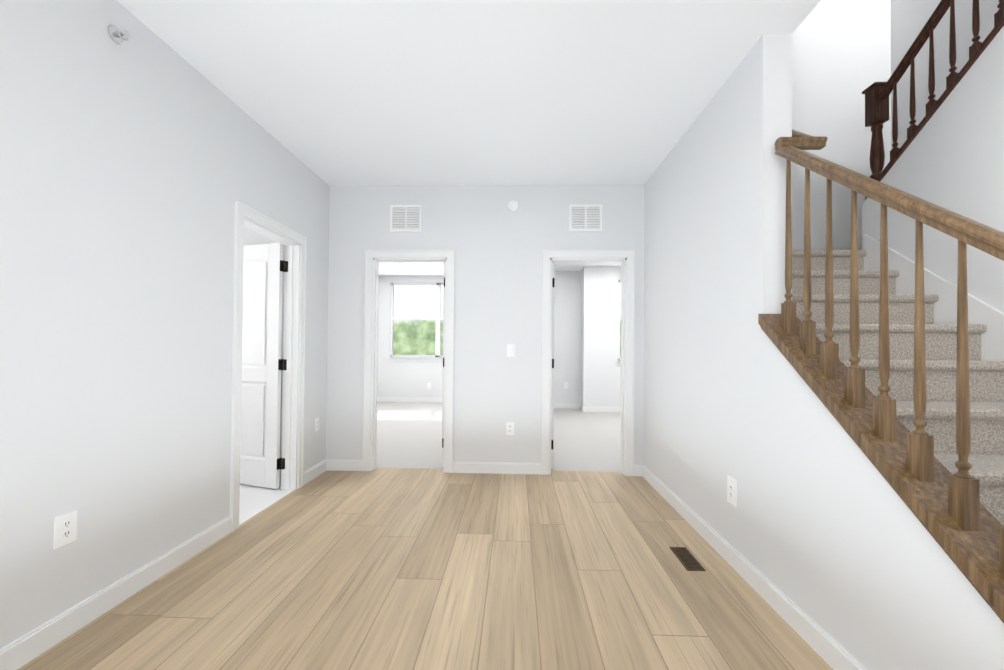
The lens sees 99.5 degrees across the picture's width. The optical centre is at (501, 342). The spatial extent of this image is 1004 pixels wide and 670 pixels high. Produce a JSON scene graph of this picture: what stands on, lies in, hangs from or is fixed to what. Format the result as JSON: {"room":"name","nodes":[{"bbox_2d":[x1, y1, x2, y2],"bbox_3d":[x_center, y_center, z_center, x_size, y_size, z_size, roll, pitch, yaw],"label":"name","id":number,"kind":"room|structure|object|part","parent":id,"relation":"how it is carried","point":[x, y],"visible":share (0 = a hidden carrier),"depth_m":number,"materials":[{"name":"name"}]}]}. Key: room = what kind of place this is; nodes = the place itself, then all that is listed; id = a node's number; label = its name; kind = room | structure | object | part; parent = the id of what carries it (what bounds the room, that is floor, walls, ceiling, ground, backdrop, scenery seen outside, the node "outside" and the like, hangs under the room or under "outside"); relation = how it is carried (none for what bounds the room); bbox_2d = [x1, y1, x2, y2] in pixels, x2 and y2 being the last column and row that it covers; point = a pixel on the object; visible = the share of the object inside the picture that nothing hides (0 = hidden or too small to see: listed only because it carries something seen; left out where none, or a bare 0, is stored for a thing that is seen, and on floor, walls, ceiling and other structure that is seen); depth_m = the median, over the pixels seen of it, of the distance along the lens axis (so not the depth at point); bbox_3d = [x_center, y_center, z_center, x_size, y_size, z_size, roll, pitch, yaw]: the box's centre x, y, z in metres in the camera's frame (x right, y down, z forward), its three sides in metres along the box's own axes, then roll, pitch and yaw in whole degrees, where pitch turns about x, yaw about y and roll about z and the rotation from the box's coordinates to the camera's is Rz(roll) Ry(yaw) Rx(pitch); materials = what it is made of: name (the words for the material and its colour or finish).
{"room":"hallway","nodes":[
{"label":"hallway","id":0,"kind":"room"},
{"bbox_2d":[0,0,329,648],"bbox_3d":[-1.857,-0.196,0.580,0.120,2.740,7.280,0,-1,2],"label":"wall","id":1,"kind":"structure","parent":0,"point":[139,163],"depth_m":1.93,"materials":[{"name":"paint"}]},
{"bbox_2d":[53,510,76,548],"bbox_3d":[-1.762,0.753,1.717,0.009,0.125,0.085,0,-1,2],"label":"outlet","id":2,"kind":"object","parent":1,"relation":"attached to","point":[61,529],"visible":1,"depth_m":1.71,"materials":[{"name":"white plastic"}]},
{"bbox_2d":[0,515,231,669],"bbox_3d":[-1.824,1.114,-0.134,0.014,0.102,5.690,0,-1,2],"label":"baseboard","id":3,"kind":"structure","parent":1,"relation":"attached to","point":[21,651],"depth_m":1.86,"materials":[{"name":"paint"}]},
{"bbox_2d":[108,25,130,43],"bbox_3d":[-1.713,-1.387,1.912,0.060,0.068,0.070,0,-1,2],"label":"sprinkler","id":4,"kind":"object","parent":1,"relation":"attached to","point":[117,36],"visible":1,"depth_m":1.91,"materials":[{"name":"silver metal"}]},
{"bbox_2d":[240,243,284,488],"bbox_3d":[-2.193,0.185,3.631,0.767,2.030,0.173,0,-1,18],"label":"door","id":5,"kind":"structure","parent":1,"relation":"in","point":[261,372],"depth_m":3.56,"materials":[{"name":"paint"}]},
{"bbox_3d":[-1.832,0.181,3.522,0.013,1.736,0.044,0,-1,18],"label":"left door hinge","id":6,"kind":"part","parent":5,"relation":"part of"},
{"bbox_2d":[230,201,306,531],"bbox_3d":[-1.774,0.151,3.174,0.164,2.116,0.903,0,-1,2],"label":"door frame","id":7,"kind":"structure","parent":1,"relation":"attached to","point":[293,242],"depth_m":3.52,"materials":[{"name":"paint"}]},
{"bbox_2d":[282,261,287,468],"bbox_3d":[-1.803,0.184,3.535,0.032,1.730,0.004,0,-1,2],"label":"hinge mounts on the left jamb","id":8,"kind":"structure","parent":1,"relation":"attached to","point":[284,364],"depth_m":3.53,"materials":[{"name":"brown metal"}]},
{"bbox_2d":[304,459,327,484],"bbox_3d":[-1.694,1.168,3.843,0.014,0.102,0.470,0,-1,2],"label":"baseboard","id":9,"kind":"structure","parent":1,"relation":"attached to","point":[318,469],"depth_m":3.84,"materials":[{"name":"paint"}]},
{"bbox_2d":[315,418,318,431],"bbox_3d":[-1.691,0.750,3.884,0.009,0.120,0.075,0,-1,2],"label":"outlet","id":10,"kind":"object","parent":1,"relation":"attached to","point":[316,424],"visible":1,"depth_m":3.87,"materials":[{"name":"white plastic"}]},
{"bbox_2d":[377,276,443,397],"bbox_3d":[-1.647,-0.079,9.287,3.760,2.740,0.120,0,-1,2],"label":"wall","id":11,"kind":"structure","parent":0,"point":[404,378],"depth_m":9.24,"materials":[{"name":"paint"}]},
{"bbox_2d":[377,397,441,402],"bbox_3d":[-1.721,1.239,9.205,3.640,0.102,0.014,0,-1,2],"label":"baseboard","id":12,"kind":"structure","parent":11,"relation":"attached to","point":[398,399],"depth_m":9.21,"materials":[{"name":"paint"}]},
{"bbox_2d":[387,283,443,361],"bbox_3d":[-1.405,-0.450,9.252,2.160,1.715,0.125,0,-1,2],"label":"window","id":13,"kind":"structure","parent":11,"relation":"in","point":[437,357],"depth_m":9.26,"materials":[{"name":"plastic"}]},
{"bbox_2d":[17,467,832,669],"bbox_3d":[-0.126,1.248,0.504,7.400,0.120,7.280,0,-1,2],"label":"floor","id":14,"kind":"structure","parent":0,"point":[379,568],"depth_m":2.06,"materials":[{"name":"brown wood"}]},
{"bbox_2d":[669,547,705,570],"bbox_3d":[1.046,1.222,2.408,0.097,0.004,0.265,0,-1,2],"label":"floor vent","id":15,"kind":"object","parent":14,"relation":"in","point":[687,559],"visible":1,"depth_m":2.40,"materials":[{"name":"brown metal"}]},
{"bbox_2d":[758,0,1003,622],"bbox_3d":[2.348,-1.034,0.444,2.288,4.486,7.060,0,-1,2],"label":"staircase","id":16,"kind":"structure","parent":14,"relation":"on","point":[895,359],"depth_m":1.75,"materials":[{"name":"wood"}]},
{"bbox_2d":[117,0,820,275],"bbox_3d":[-0.012,-1.665,3.251,7.400,0.300,12.700,0,-1,2],"label":"ceiling","id":17,"kind":"structure","parent":0,"point":[451,92],"depth_m":2.44,"materials":[{"name":"paint"}]},
{"bbox_2d":[376,402,620,471],"bbox_3d":[0.082,1.334,6.850,7.400,0.120,5.420,0,-1,2],"label":"floor","id":18,"kind":"structure","parent":0,"point":[409,434],"depth_m":5.60,"materials":[{"name":"white carpet"}]},
{"bbox_2d":[244,0,890,464],"bbox_3d":[0.016,-1.563,4.120,7.400,5.600,0.120,0,-1,2],"label":"wall","id":19,"kind":"structure","parent":0,"point":[491,239],"depth_m":4.04,"materials":[{"name":"paint"}]},
{"bbox_2d":[328,459,361,470],"bbox_3d":[-1.499,1.173,4.065,0.340,0.102,0.014,0,-1,2],"label":"baseboard","id":20,"kind":"structure","parent":19,"relation":"attached to","point":[333,465],"depth_m":4.06,"materials":[{"name":"paint"}]},
{"bbox_2d":[390,205,421,231],"bbox_3d":[-0.921,-1.195,4.079,0.303,0.254,0.012,0,-1,2],"label":"air vent","id":21,"kind":"object","parent":19,"relation":"in","point":[405,218],"visible":1,"depth_m":4.08,"materials":[{"name":"white plastic"}]},
{"bbox_2d":[442,262,444,466],"bbox_3d":[-0.555,0.217,4.537,0.035,2.018,0.722,0,-1,2],"label":"back door","id":22,"kind":"structure","parent":19,"relation":"in","point":[443,367],"depth_m":4.18,"materials":[{"name":"paint"}]},
{"bbox_3d":[-0.566,0.193,4.178,0.029,1.670,0.002,0,-1,2],"label":"left back door hinge","id":23,"kind":"part","parent":22,"relation":"part of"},
{"bbox_2d":[452,462,540,473],"bbox_3d":[-0.050,1.185,4.018,0.840,0.102,0.014,0,-1,2],"label":"baseboard","id":24,"kind":"structure","parent":19,"relation":"attached to","point":[458,467],"depth_m":4.01,"materials":[{"name":"paint"}]},
{"bbox_2d":[362,250,634,475],"bbox_3d":[-0.039,0.178,4.098,2.563,2.116,0.164,0,-1,2],"label":"door frame","id":25,"kind":"structure","parent":19,"relation":"attached to","point":[624,258],"depth_m":4.03,"materials":[{"name":"paint"}]},
{"bbox_2d":[506,422,513,434],"bbox_3d":[0.077,0.813,4.021,0.075,0.120,0.010,0,-1,2],"label":"electrical outlet","id":26,"kind":"object","parent":19,"relation":"attached to","point":[509,428],"visible":1,"depth_m":4.02,"materials":[{"name":"white plastic"}]},
{"bbox_2d":[507,344,514,356],"bbox_3d":[0.084,0.073,4.028,0.075,0.120,0.014,0,-1,2],"label":"light switch","id":27,"kind":"object","parent":19,"relation":"attached to","point":[510,350],"visible":1,"depth_m":4.03,"materials":[{"name":"white plastic"}]},
{"bbox_2d":[508,200,518,211],"bbox_3d":[0.106,-1.302,4.038,0.104,0.104,0.031,0,-1,2],"label":"smoke detector","id":28,"kind":"object","parent":19,"relation":"attached to","point":[513,205],"visible":0.96,"depth_m":4.03,"materials":[{"name":"white plastic"}]},
{"bbox_2d":[551,262,554,468],"bbox_3d":[0.504,0.226,4.502,0.035,2.018,0.722,0,-1,2],"label":"back door","id":29,"kind":"structure","parent":19,"relation":"in","point":[552,419],"depth_m":4.14,"materials":[{"name":"paint"}]},
{"bbox_3d":[0.492,0.202,4.143,0.029,1.670,0.002,0,-1,2],"label":"right back door hinge","id":30,"kind":"part","parent":29,"relation":"part of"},
{"bbox_2d":[569,204,601,231],"bbox_3d":[0.793,-1.181,4.023,0.307,0.254,0.012,0,-1,2],"label":"air vent","id":31,"kind":"object","parent":19,"relation":"in","point":[585,217],"visible":1,"depth_m":4.02,"materials":[{"name":"white plastic"}]},
{"bbox_2d":[554,271,580,403],"bbox_3d":[0.944,-0.066,8.512,1.470,2.740,0.120,0,-1,2],"label":"wall","id":32,"kind":"structure","parent":0,"point":[567,331],"depth_m":8.44,"materials":[{"name":"paint"}]},
{"bbox_2d":[554,403,579,408],"bbox_3d":[0.870,1.251,8.429,1.350,0.102,0.014,0,-1,2],"label":"baseboard","id":33,"kind":"structure","parent":32,"relation":"attached to","point":[556,405],"depth_m":8.41,"materials":[{"name":"paint"}]},
{"bbox_2d":[580,269,582,404],"bbox_3d":[1.614,-0.063,8.343,0.118,2.740,0.410,0,-1,2],"label":"wall","id":34,"kind":"structure","parent":0,"point":[581,355],"depth_m":8.29,"materials":[{"name":"paint"}]},
{"bbox_2d":[582,267,620,406],"bbox_3d":[2.689,-0.057,8.044,2.290,2.740,0.120,0,-1,2],"label":"wall","id":35,"kind":"structure","parent":0,"point":[601,379],"depth_m":8.01,"materials":[{"name":"paint"}]},
{"bbox_2d":[580,405,620,411],"bbox_3d":[2.668,1.261,7.960,2.304,0.102,0.014,0,-1,2],"label":"baseboard","id":36,"kind":"structure","parent":35,"relation":"attached to","point":[583,408],"depth_m":7.98,"materials":[{"name":"paint"}]},
{"bbox_2d":[615,280,620,365],"bbox_3d":[2.686,-0.374,8.016,1.100,1.628,0.125,0,-1,2],"label":"window","id":37,"kind":"structure","parent":35,"relation":"in","point":[618,362],"depth_m":8.03,"materials":[{"name":"plastic"}]},
{"bbox_2d":[643,34,1003,669],"bbox_3d":[1.363,-1.575,2.345,0.140,5.600,3.340,0,-1,2],"label":"wall","id":38,"kind":"structure","parent":0,"point":[714,227],"depth_m":2.09,"materials":[{"name":"paint"}]},
{"bbox_2d":[727,475,736,507],"bbox_3d":[1.268,0.819,2.343,0.009,0.145,0.100,0,-1,2],"label":"outlet","id":39,"kind":"object","parent":38,"relation":"attached to","point":[732,482],"visible":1,"depth_m":2.33,"materials":[{"name":"white plastic"}]},
{"bbox_2d":[636,465,866,669],"bbox_3d":[1.257,1.173,2.311,0.024,0.102,3.340,0,-1,2],"label":"baseboard","id":40,"kind":"structure","parent":38,"relation":"attached to","point":[829,650],"depth_m":2.00,"materials":[{"name":"paint"}]},
{"bbox_2d":[862,26,1003,312],"bbox_3d":[2.572,-1.595,-0.006,0.140,5.600,6.160,0,-1,2],"label":"wall","id":41,"kind":"structure","parent":0,"point":[951,157],"depth_m":2.38,"materials":[{"name":"paint"}]},
{"bbox_2d":[891,0,998,149],"bbox_3d":[3.549,-1.580,0.472,0.100,5.600,7.180,0,-1,2],"label":"wall","id":42,"kind":"structure","parent":0,"point":[909,19],"depth_m":3.63,"materials":[{"name":"paint"}]},
{"label":"outside","id":43,"kind":"structure","parent":0,"visible":0},
{"bbox_2d":[393,283,620,358],"bbox_3d":[0.458,-3.588,17.046,32.000,18.000,0.050,0,-1,2],"label":"sky","id":44,"kind":"structure","parent":43,"point":[414,337],"depth_m":17.11,"materials":[{"name":"white"}]}
]}

